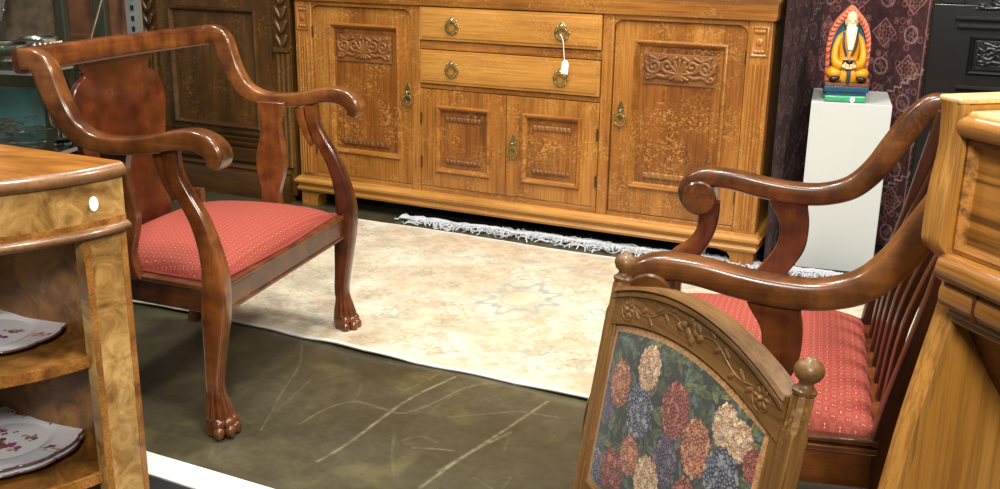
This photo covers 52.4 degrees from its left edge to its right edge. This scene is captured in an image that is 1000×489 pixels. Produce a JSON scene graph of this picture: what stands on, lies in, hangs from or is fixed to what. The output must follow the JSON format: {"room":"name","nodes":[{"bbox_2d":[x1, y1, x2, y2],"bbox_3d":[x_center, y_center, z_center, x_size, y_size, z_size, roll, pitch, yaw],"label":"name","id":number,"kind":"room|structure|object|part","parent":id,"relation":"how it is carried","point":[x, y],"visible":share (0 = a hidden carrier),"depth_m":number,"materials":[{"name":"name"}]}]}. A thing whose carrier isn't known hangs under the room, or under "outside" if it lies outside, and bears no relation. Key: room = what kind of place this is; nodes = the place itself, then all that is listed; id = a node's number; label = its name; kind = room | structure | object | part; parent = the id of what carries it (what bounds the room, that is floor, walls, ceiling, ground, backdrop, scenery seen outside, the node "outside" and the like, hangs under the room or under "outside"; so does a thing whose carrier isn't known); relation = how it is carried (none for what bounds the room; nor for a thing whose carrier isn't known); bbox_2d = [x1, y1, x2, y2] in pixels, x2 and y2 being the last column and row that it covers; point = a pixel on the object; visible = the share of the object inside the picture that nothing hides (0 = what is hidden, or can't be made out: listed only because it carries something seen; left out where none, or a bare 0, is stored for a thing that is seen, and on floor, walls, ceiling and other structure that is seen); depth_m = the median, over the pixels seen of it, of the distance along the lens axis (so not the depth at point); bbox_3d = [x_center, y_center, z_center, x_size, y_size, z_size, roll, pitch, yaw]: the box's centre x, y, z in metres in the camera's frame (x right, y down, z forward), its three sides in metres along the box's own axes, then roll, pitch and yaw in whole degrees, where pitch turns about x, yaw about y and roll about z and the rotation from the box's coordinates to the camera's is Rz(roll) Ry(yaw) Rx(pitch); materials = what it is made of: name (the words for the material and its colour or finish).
{"room":"second-hand shop","nodes":[
{"label":"second-hand shop","id":0,"kind":"room"},
{"bbox_2d":[149,476,190,488],"bbox_3d":[-1.323,1.038,0.405,11.000,0.019,3.885,9,18,25],"label":"floor","id":1,"kind":"structure","parent":0,"point":[154,483],"depth_m":2.18,"materials":[{"name":"black carpet"}]},
{"bbox_2d":[0,144,149,488],"bbox_3d":[-1.030,0.237,1.725,0.768,0.780,0.384,9,18,25],"label":"shelf unit","id":2,"kind":"object","parent":1,"relation":"on","point":[64,224],"visible":1,"depth_m":1.67,"materials":[{"name":"brown wood"}]},
{"bbox_2d":[0,309,66,353],"bbox_3d":[-0.875,0.149,1.732,0.259,0.014,0.259,-10,20,-33],"label":"plate","id":3,"kind":"object","parent":2,"relation":"on","point":[17,332],"visible":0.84,"depth_m":1.74,"materials":[{"name":"ceramic"}]},
{"bbox_2d":[0,433,84,477],"bbox_3d":[-0.864,0.350,1.776,0.259,0.014,0.259,0,16,-4],"label":"plate","id":4,"kind":"object","parent":2,"relation":"on","point":[19,470],"visible":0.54,"depth_m":1.70,"materials":[{"name":"ceramic"}]},
{"bbox_2d":[0,406,83,471],"bbox_3d":[-0.867,0.341,1.784,0.259,0.014,0.259,0,16,-4],"label":"plate","id":5,"kind":"object","parent":4,"relation":"on","point":[25,440],"visible":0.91,"depth_m":1.79,"materials":[{"name":"ceramic"}]},
{"bbox_3d":[-1.026,0.169,1.711,0.694,0.016,0.341,9,18,25],"label":"shelf","id":6,"kind":"part","parent":2,"relation":"part of","materials":[{"name":"brown wood"}]},
{"bbox_3d":[-0.950,0.244,1.899,0.688,0.672,0.014,9,18,25],"label":"panel","id":7,"kind":"part","parent":2,"relation":"part of","materials":[{"name":"brown wood"}]},
{"bbox_3d":[-1.030,0.371,1.770,0.694,0.016,0.341,9,18,25],"label":"shelf","id":8,"kind":"part","parent":2,"relation":"part of","materials":[{"name":"brown wood"}]},
{"bbox_3d":[-1.026,-0.037,1.644,0.768,0.016,0.384,9,18,25],"label":"apron moulding","id":9,"kind":"part","parent":2,"relation":"part of","materials":[{"name":"brown wood"}]},
{"bbox_2d":[146,451,272,488],"bbox_3d":[-0.451,0.547,2.113,11.000,0.024,0.075,9,18,25],"label":"trim","id":10,"kind":"structure","parent":1,"relation":"attached to","point":[178,472],"depth_m":2.21,"materials":[{"name":"white paint"}]},
{"bbox_2d":[572,252,824,488],"bbox_3d":[0.003,0.432,1.222,0.540,0.722,0.422,-6,18,-21],"label":"chair","id":11,"kind":"object","parent":1,"relation":"on","point":[683,395],"visible":1,"depth_m":1.22,"materials":[{"name":"brown wood"}]},
{"bbox_3d":[0.191,0.407,1.292,0.020,0.057,0.370,4,14,-24],"label":"rail","id":12,"kind":"part","parent":11,"relation":"part of","materials":[{"name":"brown wood"}]},
{"bbox_3d":[0.115,0.372,1.470,0.022,0.681,0.022,4,14,-24],"label":"post","id":13,"kind":"part","parent":11,"relation":"part of","materials":[{"name":"brown wood"}]},
{"bbox_3d":[0.210,0.253,1.258,0.022,0.266,0.351,4,14,-24],"label":"tapestry panel","id":14,"kind":"part","parent":11,"relation":"part of","materials":[{"name":"fabric"}]},
{"bbox_3d":[0.236,0.115,1.223,0.029,0.090,0.370,4,14,-24],"label":"rail","id":15,"kind":"part","parent":11,"relation":"part of","materials":[{"name":"brown wood"}]},
{"bbox_3d":[0.260,0.477,1.123,0.022,0.681,0.022,4,14,-24],"label":"post","id":16,"kind":"part","parent":11,"relation":"part of","materials":[{"name":"brown wood"}]},
{"bbox_2d":[877,92,999,488],"bbox_3d":[0.835,0.401,0.946,0.540,0.961,0.958,-4,17,-17],"label":"wooden cabinet","id":17,"kind":"object","parent":1,"relation":"on","point":[946,435],"visible":1,"depth_m":1.25,"materials":[{"name":"brown wood"}]},
{"bbox_3d":[0.675,0.148,0.818,0.036,0.035,0.894,-4,17,-17],"label":"rail","id":18,"kind":"part","parent":17,"relation":"part of","materials":[{"name":"brown wood"}]},
{"bbox_3d":[0.679,0.180,0.829,0.026,0.033,0.894,-4,17,-17],"label":"rail","id":19,"kind":"part","parent":17,"relation":"part of","materials":[{"name":"brown wood"}]},
{"bbox_3d":[0.691,0.202,0.840,0.020,0.014,0.894,-4,17,-17],"label":"rail","id":20,"kind":"part","parent":17,"relation":"part of","materials":[{"name":"brown wood"}]},
{"bbox_3d":[0.699,0.212,0.845,0.020,0.012,0.894,-4,17,-17],"label":"rail","id":21,"kind":"part","parent":17,"relation":"part of","materials":[{"name":"brown wood"}]},
{"bbox_3d":[0.687,0.064,0.797,0.022,0.139,0.894,-4,17,-17],"label":"panel","id":22,"kind":"part","parent":17,"relation":"part of","materials":[{"name":"brown wood"}]},
{"bbox_3d":[0.678,-0.016,0.770,0.032,0.028,0.894,-4,17,-17],"label":"rail","id":23,"kind":"part","parent":17,"relation":"part of","materials":[{"name":"brown wood"}]},
{"bbox_2d":[0,0,939,191],"bbox_3d":[1.216,-1.917,4.876,11.000,3.200,0.100,9,18,25],"label":"wall","id":24,"kind":"structure","parent":0,"point":[5,80],"depth_m":7.41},
{"bbox_2d":[764,0,933,259],"bbox_3d":[1.295,-0.805,3.618,0.427,1.750,0.632,9,18,25],"label":"patterned curtain","id":25,"kind":"object","parent":24,"relation":"hanging from","point":[899,29],"visible":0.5,"depth_m":3.80,"materials":[{"name":"fabric"}]},
{"bbox_2d":[44,105,920,488],"bbox_3d":[0.677,-0.093,4.318,11.000,0.001,5.040,9,18,25],"label":"floor","id":26,"kind":"structure","parent":0,"point":[312,414],"depth_m":2.52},
{"bbox_2d":[0,0,143,154],"bbox_3d":[-1.790,-0.632,3.361,1.004,1.500,0.669,4,17,10],"label":"showcase","id":27,"kind":"object","parent":26,"relation":"on","point":[31,138],"visible":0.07,"depth_m":3.52,"materials":[{"name":"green metal"}]},
{"bbox_2d":[0,0,4,21],"bbox_3d":[-1.866,-0.853,3.535,0.331,0.326,0.069,4,17,10],"label":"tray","id":28,"kind":"object","parent":27,"relation":"on","point":[2,2],"visible":1,"depth_m":3.51,"materials":[{"name":"silver metal"}]},
{"bbox_2d":[0,62,13,70],"bbox_3d":[-1.796,-0.618,3.345,1.000,0.008,0.620,4,17,10],"label":"glass shelf","id":29,"kind":"object","parent":27,"relation":"attached to","point":[3,66],"depth_m":3.07,"materials":[{"name":"white"}]},
{"bbox_2d":[2,126,24,131],"bbox_3d":[-1.613,-0.383,3.365,0.134,0.008,0.025,14,21,37],"label":"spoon","id":30,"kind":"object","parent":27,"relation":"on","point":[5,127],"visible":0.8,"depth_m":3.37,"materials":[{"name":"silver metal"}]},
{"bbox_2d":[0,41,33,62],"bbox_3d":[-1.558,-0.605,3.204,0.170,0.055,0.170,4,17,10],"label":"bowl","id":31,"kind":"object","parent":27,"relation":"on","point":[6,47],"visible":0.67,"depth_m":3.17,"materials":[{"name":"silver metal"}]},
{"bbox_2d":[0,126,41,130],"bbox_3d":[-1.573,-0.376,3.312,0.158,0.008,0.025,-14,22,-40],"label":"spoon","id":32,"kind":"object","parent":27,"relation":"on","point":[30,127],"visible":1,"depth_m":3.33,"materials":[{"name":"metal"}]},
{"bbox_2d":[0,87,45,127],"bbox_3d":[-1.730,-0.478,3.531,0.260,0.130,0.080,2,16,2],"label":"box","id":33,"kind":"object","parent":27,"relation":"on","point":[14,101],"visible":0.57,"depth_m":3.49,"materials":[{"name":"teal"}]},
{"bbox_2d":[1,127,51,131],"bbox_3d":[-1.569,-0.381,3.373,0.154,0.008,0.025,-6,18,-22],"label":"spoon","id":34,"kind":"object","parent":27,"relation":"on","point":[41,128],"visible":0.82,"depth_m":3.38,"materials":[{"name":"silver metal"}]},
{"bbox_2d":[0,0,54,40],"bbox_3d":[-1.777,-0.891,3.675,0.340,0.300,0.017,4,17,10],"label":"picture frame","id":35,"kind":"object","parent":27,"relation":"on","point":[20,18],"visible":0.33,"depth_m":3.67,"materials":[{"name":"brown metal"}]},
{"bbox_2d":[0,119,76,151],"bbox_3d":[-1.800,-0.373,3.417,1.000,0.008,0.620,4,17,10],"label":"glass shelf","id":36,"kind":"object","parent":27,"relation":"attached to","point":[31,138],"depth_m":3.31,"materials":[{"name":"white"}]},
{"bbox_2d":[16,36,62,45],"bbox_3d":[-1.544,-0.668,3.417,0.146,0.055,0.145,4,17,10],"label":"basket","id":37,"kind":"object","parent":27,"relation":"on","point":[38,40],"visible":0.43,"depth_m":3.38,"materials":[{"name":"silver metal"}]},
{"bbox_2d":[48,112,71,145],"bbox_3d":[-1.388,-0.388,3.211,0.068,0.150,0.068,4,17,10],"label":"glass goblet","id":38,"kind":"object","parent":27,"relation":"on","point":[61,141],"visible":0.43,"depth_m":3.21,"materials":[{"name":"white"}]},
{"bbox_3d":[-1.554,-0.659,3.644,0.032,1.400,0.030,4,17,10],"label":"post","id":39,"kind":"part","parent":27,"relation":"part of","materials":[{"name":"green metal"}]},
{"bbox_2d":[54,0,126,40],"bbox_3d":[-1.458,-0.892,3.631,0.300,0.339,0.054,4,17,10],"label":"picture frame","id":40,"kind":"object","parent":27,"relation":"on","point":[80,12],"visible":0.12,"depth_m":3.65,"materials":[{"name":"brown wood"}]},
{"bbox_2d":[90,0,102,37],"bbox_3d":[-1.366,-0.758,3.438,0.095,0.222,0.015,4,17,10],"label":"cake server","id":41,"kind":"object","parent":27,"relation":"on","point":[101,1],"visible":0.68,"depth_m":3.43,"materials":[{"name":"silver metal"}]},
{"bbox_3d":[-1.402,-0.648,3.616,0.044,1.400,0.030,4,17,10],"label":"post","id":42,"kind":"part","parent":27,"relation":"part of","materials":[{"name":"green metal"}]},
{"bbox_2d":[12,24,365,440],"bbox_3d":[-0.760,-0.091,2.670,0.559,0.892,0.809,5,17,15],"label":"armchair","id":43,"kind":"object","parent":26,"relation":"on","point":[205,259],"visible":0.94,"depth_m":2.55,"materials":[{"name":"brown wood"}]},
{"bbox_3d":[-0.972,-0.509,2.612,0.058,0.056,0.760,5,17,15],"label":"crest rail","id":44,"kind":"part","parent":43,"relation":"part of","materials":[{"name":"brown wood"}]},
{"bbox_3d":[-0.821,-0.302,2.230,0.490,0.241,0.060,5,17,15],"label":"arm","id":45,"kind":"part","parent":43,"relation":"part of","materials":[{"name":"brown wood"}]},
{"bbox_3d":[-0.855,0.100,2.413,0.436,0.069,0.028,8,18,22],"label":"seat rail","id":46,"kind":"part","parent":43,"relation":"part of","materials":[{"name":"brown wood"}]},
{"bbox_3d":[-0.682,0.068,2.307,0.146,0.568,0.048,5,17,15],"label":"leg","id":47,"kind":"part","parent":43,"relation":"part of","materials":[{"name":"brown wood"}]},
{"bbox_3d":[-0.914,0.036,3.060,0.084,0.425,0.045,5,17,15],"label":"leg","id":48,"kind":"part","parent":43,"relation":"part of","materials":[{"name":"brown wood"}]},
{"bbox_3d":[-0.751,-0.037,2.683,0.417,0.098,0.644,5,17,15],"label":"seat","id":49,"kind":"part","parent":43,"relation":"part of","materials":[{"name":"red fabric"}]},
{"bbox_3d":[-0.622,-0.498,2.909,0.490,0.241,0.060,5,17,15],"label":"arm","id":50,"kind":"part","parent":43,"relation":"part of","materials":[{"name":"brown wood"}]},
{"bbox_3d":[-0.552,0.036,2.646,0.030,0.069,0.670,5,17,15],"label":"seat rail","id":51,"kind":"part","parent":43,"relation":"part of","materials":[{"name":"brown wood"}]},
{"bbox_3d":[-0.488,-0.124,2.969,0.146,0.568,0.048,5,17,15],"label":"leg","id":52,"kind":"part","parent":43,"relation":"part of","materials":[{"name":"brown wood"}]},
{"bbox_2d":[141,0,301,202],"bbox_3d":[-1.184,-1.264,4.656,0.875,2.000,0.518,9,18,25],"label":"tall cabinet","id":53,"kind":"object","parent":26,"relation":"on","point":[198,92],"visible":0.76,"depth_m":4.57,"materials":[{"name":"brown wood"}]},
{"bbox_3d":[-1.316,-0.490,4.675,0.735,0.050,0.019,9,18,25],"label":"rail moulding","id":54,"kind":"part","parent":53,"relation":"part of","materials":[{"name":"brown wood"}]},
{"bbox_3d":[-1.282,-0.793,4.558,0.502,0.532,0.019,9,18,25],"label":"panel moulding","id":55,"kind":"part","parent":53,"relation":"part of","materials":[{"name":"brown wood"}]},
{"bbox_3d":[-1.269,-1.244,4.433,0.645,1.515,0.012,9,18,25],"label":"door","id":56,"kind":"part","parent":53,"relation":"part of","materials":[{"name":"brown wood"}]},
{"bbox_3d":[-1.279,-0.795,4.564,0.458,0.488,0.002,9,18,25],"label":"panel","id":57,"kind":"part","parent":53,"relation":"part of","materials":[{"name":"brown wood"}]},
{"bbox_3d":[-1.292,-0.428,4.676,0.655,0.062,0.016,9,18,25],"label":"rail","id":58,"kind":"part","parent":53,"relation":"part of","materials":[{"name":"brown wood"}]},
{"bbox_2d":[132,219,918,398],"bbox_3d":[0.053,0.180,3.330,2.397,0.013,1.215,9,18,25],"label":"area rug","id":59,"kind":"object","parent":26,"relation":"on","point":[532,316],"visible":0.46,"depth_m":3.27,"materials":[{"name":"beige fabric"}]},
{"bbox_2d":[294,0,786,266],"bbox_3d":[0.134,-0.578,4.189,2.060,0.988,0.562,9,18,25],"label":"sideboard","id":60,"kind":"object","parent":26,"relation":"on","point":[471,108],"visible":0.94,"depth_m":3.88,"materials":[{"name":"brown wood"}]},
{"bbox_3d":[-0.803,-0.213,4.524,0.139,0.070,0.070,9,18,25],"label":"leg","id":61,"kind":"part","parent":60,"relation":"part of","materials":[{"name":"brown wood"}]},
{"bbox_3d":[-0.568,-0.987,4.159,0.485,0.032,0.029,9,18,25],"label":"rail","id":62,"kind":"part","parent":60,"relation":"part of","materials":[{"name":"brown wood"}]},
{"bbox_3d":[-0.571,-0.630,4.270,0.480,0.710,0.018,9,18,25],"label":"door","id":63,"kind":"part","parent":60,"relation":"part of","materials":[{"name":"brown wood"}]},
{"bbox_3d":[-0.579,-0.277,4.370,0.485,0.018,0.026,9,18,25],"label":"rail","id":64,"kind":"part","parent":60,"relation":"part of","materials":[{"name":"brown wood"}]},
{"bbox_3d":[-0.565,-0.642,4.252,0.347,0.548,0.021,9,18,25],"label":"panel moulding","id":65,"kind":"part","parent":60,"relation":"part of","materials":[{"name":"brown wood"}]},
{"bbox_3d":[-0.562,-0.644,4.258,0.303,0.504,0.006,9,18,25],"label":"panel","id":66,"kind":"part","parent":60,"relation":"part of","materials":[{"name":"brown wood"}]},
{"bbox_3d":[-0.380,-0.612,4.156,0.051,0.094,0.019,9,18,25],"label":"ring handle","id":67,"kind":"part","parent":60,"relation":"part of","materials":[{"name":"gold metal"}]},
{"bbox_3d":[-0.193,-0.689,4.011,0.066,0.069,0.017,9,18,25],"label":"ring handle","id":68,"kind":"part","parent":60,"relation":"part of","materials":[{"name":"gold metal"}]},
{"bbox_3d":[-0.191,-0.851,3.964,0.066,0.069,0.017,9,18,25],"label":"ring handle","id":69,"kind":"part","parent":60,"relation":"part of","materials":[{"name":"gold metal"}]},
{"bbox_3d":[-0.150,-0.415,4.096,0.248,0.278,0.022,9,18,25],"label":"panel moulding","id":70,"kind":"part","parent":60,"relation":"part of","materials":[{"name":"brown wood"}]},
{"bbox_3d":[-0.145,-0.419,4.107,0.384,0.399,0.027,9,18,25],"label":"door","id":71,"kind":"part","parent":60,"relation":"part of","materials":[{"name":"brown wood"}]},
{"bbox_3d":[-0.147,-0.416,4.102,0.204,0.234,0.007,9,18,25],"label":"panel","id":72,"kind":"part","parent":60,"relation":"part of","materials":[{"name":"brown wood"}]},
{"bbox_3d":[0.026,-0.187,4.087,0.774,0.024,0.026,9,18,25],"label":"rail","id":73,"kind":"part","parent":60,"relation":"part of","materials":[{"name":"brown wood"}]},
{"bbox_3d":[0.032,-0.595,3.967,0.774,0.019,0.026,9,18,25],"label":"rail","id":74,"kind":"part","parent":60,"relation":"part of","materials":[{"name":"brown wood"}]},
{"bbox_3d":[0.112,-0.714,4.098,0.769,0.132,0.412,9,18,25],"label":"drawer","id":75,"kind":"part","parent":60,"relation":"part of","materials":[{"name":"brown wood"}]},
{"bbox_3d":[0.035,-0.752,3.921,0.774,0.034,0.026,9,18,25],"label":"rail","id":76,"kind":"part","parent":60,"relation":"part of","materials":[{"name":"brown wood"}]},
{"bbox_3d":[0.114,-0.876,4.050,0.769,0.128,0.412,9,18,25],"label":"drawer","id":77,"kind":"part","parent":60,"relation":"part of","materials":[{"name":"brown wood"}]},
{"bbox_3d":[0.049,-0.385,3.992,0.051,0.094,0.019,9,18,25],"label":"ring handle","id":78,"kind":"part","parent":60,"relation":"part of","materials":[{"name":"gold metal"}]},
{"bbox_3d":[0.128,-0.202,4.300,2.044,0.067,0.542,9,18,25],"label":"moulding","id":79,"kind":"part","parent":60,"relation":"part of","materials":[{"name":"brown wood"}]},
{"bbox_3d":[0.140,-0.991,4.066,2.048,0.080,0.544,9,18,25],"label":"cornice","id":80,"kind":"part","parent":60,"relation":"part of","materials":[{"name":"brown wood"}]},
{"bbox_3d":[0.197,-0.362,3.935,0.248,0.278,0.022,9,18,25],"label":"panel moulding","id":81,"kind":"part","parent":60,"relation":"part of","materials":[{"name":"brown wood"}]},
{"bbox_3d":[0.200,-0.363,3.940,0.204,0.234,0.007,9,18,25],"label":"panel","id":82,"kind":"part","parent":60,"relation":"part of","materials":[{"name":"brown wood"}]},
{"bbox_3d":[0.203,-0.366,3.945,0.384,0.399,0.027,9,18,25],"label":"door","id":83,"kind":"part","parent":60,"relation":"part of","materials":[{"name":"brown wood"}]},
{"bbox_3d":[0.225,-0.625,3.816,0.066,0.069,0.017,9,18,25],"label":"ring handle","id":84,"kind":"part","parent":60,"relation":"part of","materials":[{"name":"gold metal"}]},
{"bbox_3d":[0.228,-0.787,3.768,0.066,0.069,0.017,9,18,25],"label":"ring handle","id":85,"kind":"part","parent":60,"relation":"part of","materials":[{"name":"gold metal"}]},
{"bbox_2d":[560,34,568,74],"bbox_3d":[0.237,-0.704,3.767,0.038,0.147,0.009,9,18,25],"label":"price tag","id":86,"kind":"object","parent":60,"relation":"hanging from","point":[564,70],"visible":1,"depth_m":3.78,"materials":[{"name":"white paper"}]},
{"bbox_3d":[0.445,-0.486,3.771,0.051,0.094,0.019,9,18,25],"label":"ring handle","id":87,"kind":"part","parent":60,"relation":"part of","materials":[{"name":"gold metal"}]},
{"bbox_3d":[0.630,-0.092,3.805,0.485,0.018,0.026,9,18,25],"label":"rail","id":88,"kind":"part","parent":60,"relation":"part of","materials":[{"name":"brown wood"}]},
{"bbox_3d":[0.638,-0.445,3.705,0.480,0.710,0.018,9,18,25],"label":"door","id":89,"kind":"part","parent":60,"relation":"part of","materials":[{"name":"brown wood"}]},
{"bbox_3d":[0.640,-0.458,3.689,0.347,0.548,0.021,9,18,25],"label":"panel moulding","id":90,"kind":"part","parent":60,"relation":"part of","materials":[{"name":"brown wood"}]},
{"bbox_3d":[0.643,-0.459,3.695,0.303,0.504,0.006,9,18,25],"label":"panel","id":91,"kind":"part","parent":60,"relation":"part of","materials":[{"name":"brown wood"}]},
{"bbox_3d":[0.641,-0.802,3.595,0.485,0.032,0.029,9,18,25],"label":"rail","id":92,"kind":"part","parent":60,"relation":"part of","materials":[{"name":"brown wood"}]},
{"bbox_3d":[0.867,0.043,3.744,0.139,0.070,0.070,9,18,25],"label":"leg","id":93,"kind":"part","parent":60,"relation":"part of","materials":[{"name":"brown wood"}]},
{"bbox_2d":[394,207,883,276],"bbox_3d":[0.589,-0.059,4.149,1.993,0.028,0.756,9,18,25],"label":"rug","id":94,"kind":"object","parent":26,"relation":"on","point":[607,242],"visible":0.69,"depth_m":4.07,"materials":[{"name":"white fabric"}]},
{"bbox_2d":[795,88,891,270],"bbox_3d":[1.275,-0.247,3.795,0.268,0.610,0.380,6,17,17],"label":"pedestal","id":95,"kind":"object","parent":94,"relation":"on","point":[842,136],"visible":0.63,"depth_m":3.62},
{"bbox_2d":[821,5,870,102],"bbox_3d":[1.220,-0.668,3.556,0.154,0.328,0.134,4,17,11],"label":"figurine","id":96,"kind":"object","parent":95,"relation":"on","point":[848,42],"visible":1,"depth_m":3.54,"materials":[{"name":"yellow ceramic"}]},
{"bbox_3d":[1.220,-0.583,3.588,0.153,0.037,0.116,4,17,11],"label":"rock seat","id":97,"kind":"part","parent":96,"relation":"part of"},
{"bbox_2d":[845,60,853,65],"bbox_3d":[1.208,-0.626,3.521,0.030,0.023,0.036,4,17,11],"label":"bowl","id":98,"kind":"object","parent":96,"relation":"on","point":[847,62],"depth_m":3.51,"materials":[{"name":"yellow ceramic"}]},
{"bbox_3d":[1.211,-0.652,3.537,0.066,0.171,0.061,-14,22,-41],"label":"robe trim","id":99,"kind":"part","parent":96,"relation":"part of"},
{"bbox_2d":[582,93,947,488],"bbox_3d":[0.525,0.182,1.870,0.601,0.860,0.772,6,17,16],"label":"armchair","id":100,"kind":"object","parent":26,"relation":"on","point":[868,361],"visible":0.52,"depth_m":1.62,"materials":[{"name":"brown wood"}]},
{"bbox_3d":[0.203,0.316,1.643,0.139,0.492,0.052,6,17,16],"label":"leg","id":101,"kind":"part","parent":100,"relation":"part of","materials":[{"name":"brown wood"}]},
{"bbox_3d":[0.402,0.136,2.265,0.139,0.492,0.052,6,17,16],"label":"leg","id":102,"kind":"part","parent":100,"relation":"part of","materials":[{"name":"brown wood"}]},
{"bbox_3d":[0.435,-0.010,1.481,0.512,0.274,0.048,6,17,16],"label":"arm","id":103,"kind":"part","parent":100,"relation":"part of","materials":[{"name":"brown wood"}]},
{"bbox_3d":[0.473,0.191,1.890,0.412,0.090,0.600,6,17,16],"label":"seat","id":104,"kind":"part","parent":100,"relation":"part of","materials":[{"name":"red fabric"}]},
{"bbox_3d":[0.631,-0.187,2.092,0.512,0.274,0.048,6,17,16],"label":"arm","id":105,"kind":"part","parent":100,"relation":"part of","materials":[{"name":"brown wood"}]},
{"bbox_3d":[0.393,0.330,1.635,0.403,0.086,0.028,4,17,12],"label":"seat rail","id":106,"kind":"part","parent":100,"relation":"part of","materials":[{"name":"brown wood"}]},
{"bbox_3d":[0.675,0.270,1.847,0.030,0.080,0.570,6,17,16],"label":"seat rail","id":107,"kind":"part","parent":100,"relation":"part of","materials":[{"name":"brown wood"}]},
{"bbox_3d":[0.796,0.142,2.061,0.125,0.839,0.063,6,17,16],"label":"leg","id":108,"kind":"part","parent":100,"relation":"part of","materials":[{"name":"brown wood"}]},
{"bbox_3d":[0.640,0.283,1.574,0.125,0.839,0.063,6,17,16],"label":"leg","id":109,"kind":"part","parent":100,"relation":"part of","materials":[{"name":"brown wood"}]},
{"bbox_2d":[910,0,999,261],"bbox_3d":[2.005,-0.626,3.545,0.955,1.500,0.440,9,18,25],"label":"cabinet","id":110,"kind":"object","parent":26,"relation":"on","point":[963,56],"visible":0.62,"depth_m":3.51,"materials":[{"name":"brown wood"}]},
{"bbox_3d":[1.959,-0.489,3.367,0.830,0.016,0.025,9,18,25],"label":"waist moulding","id":111,"kind":"part","parent":110,"relation":"part of","materials":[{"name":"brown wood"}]},
{"bbox_3d":[1.950,-0.717,3.308,0.860,0.016,0.021,9,18,25],"label":"cornice moulding","id":112,"kind":"part","parent":110,"relation":"part of","materials":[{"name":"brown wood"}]},
{"bbox_3d":[1.954,-0.690,3.314,0.850,0.016,0.021,9,18,25],"label":"cornice moulding","id":113,"kind":"part","parent":110,"relation":"part of","materials":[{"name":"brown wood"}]},
{"bbox_3d":[1.776,-0.627,3.424,0.365,0.133,0.014,9,18,25],"label":"panel moulding","id":114,"kind":"part","parent":110,"relation":"part of","materials":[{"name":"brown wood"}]},
{"bbox_3d":[-1.611,-0.404,3.395,0.157,0.008,0.025,14,21,38],"label":"spoon","id":115,"kind":"object","parent":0,"visible":0},
{"bbox_2d":[0,121,24,123],"bbox_3d":[-1.642,-0.407,3.381,0.128,0.008,0.025,2,16,3],"label":"spoon","id":116,"kind":"object","parent":115,"relation":"on","point":[14,122],"visible":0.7,"depth_m":3.37,"materials":[{"name":"silver metal"}]},
{"bbox_2d":[0,118,14,120],"bbox_3d":[-1.669,-0.407,3.346,0.138,0.008,0.025,-12,21,-36],"label":"spoon","id":117,"kind":"object","parent":116,"relation":"on","point":[6,119],"visible":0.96,"depth_m":3.37,"materials":[{"name":"silver metal"}]}
]}

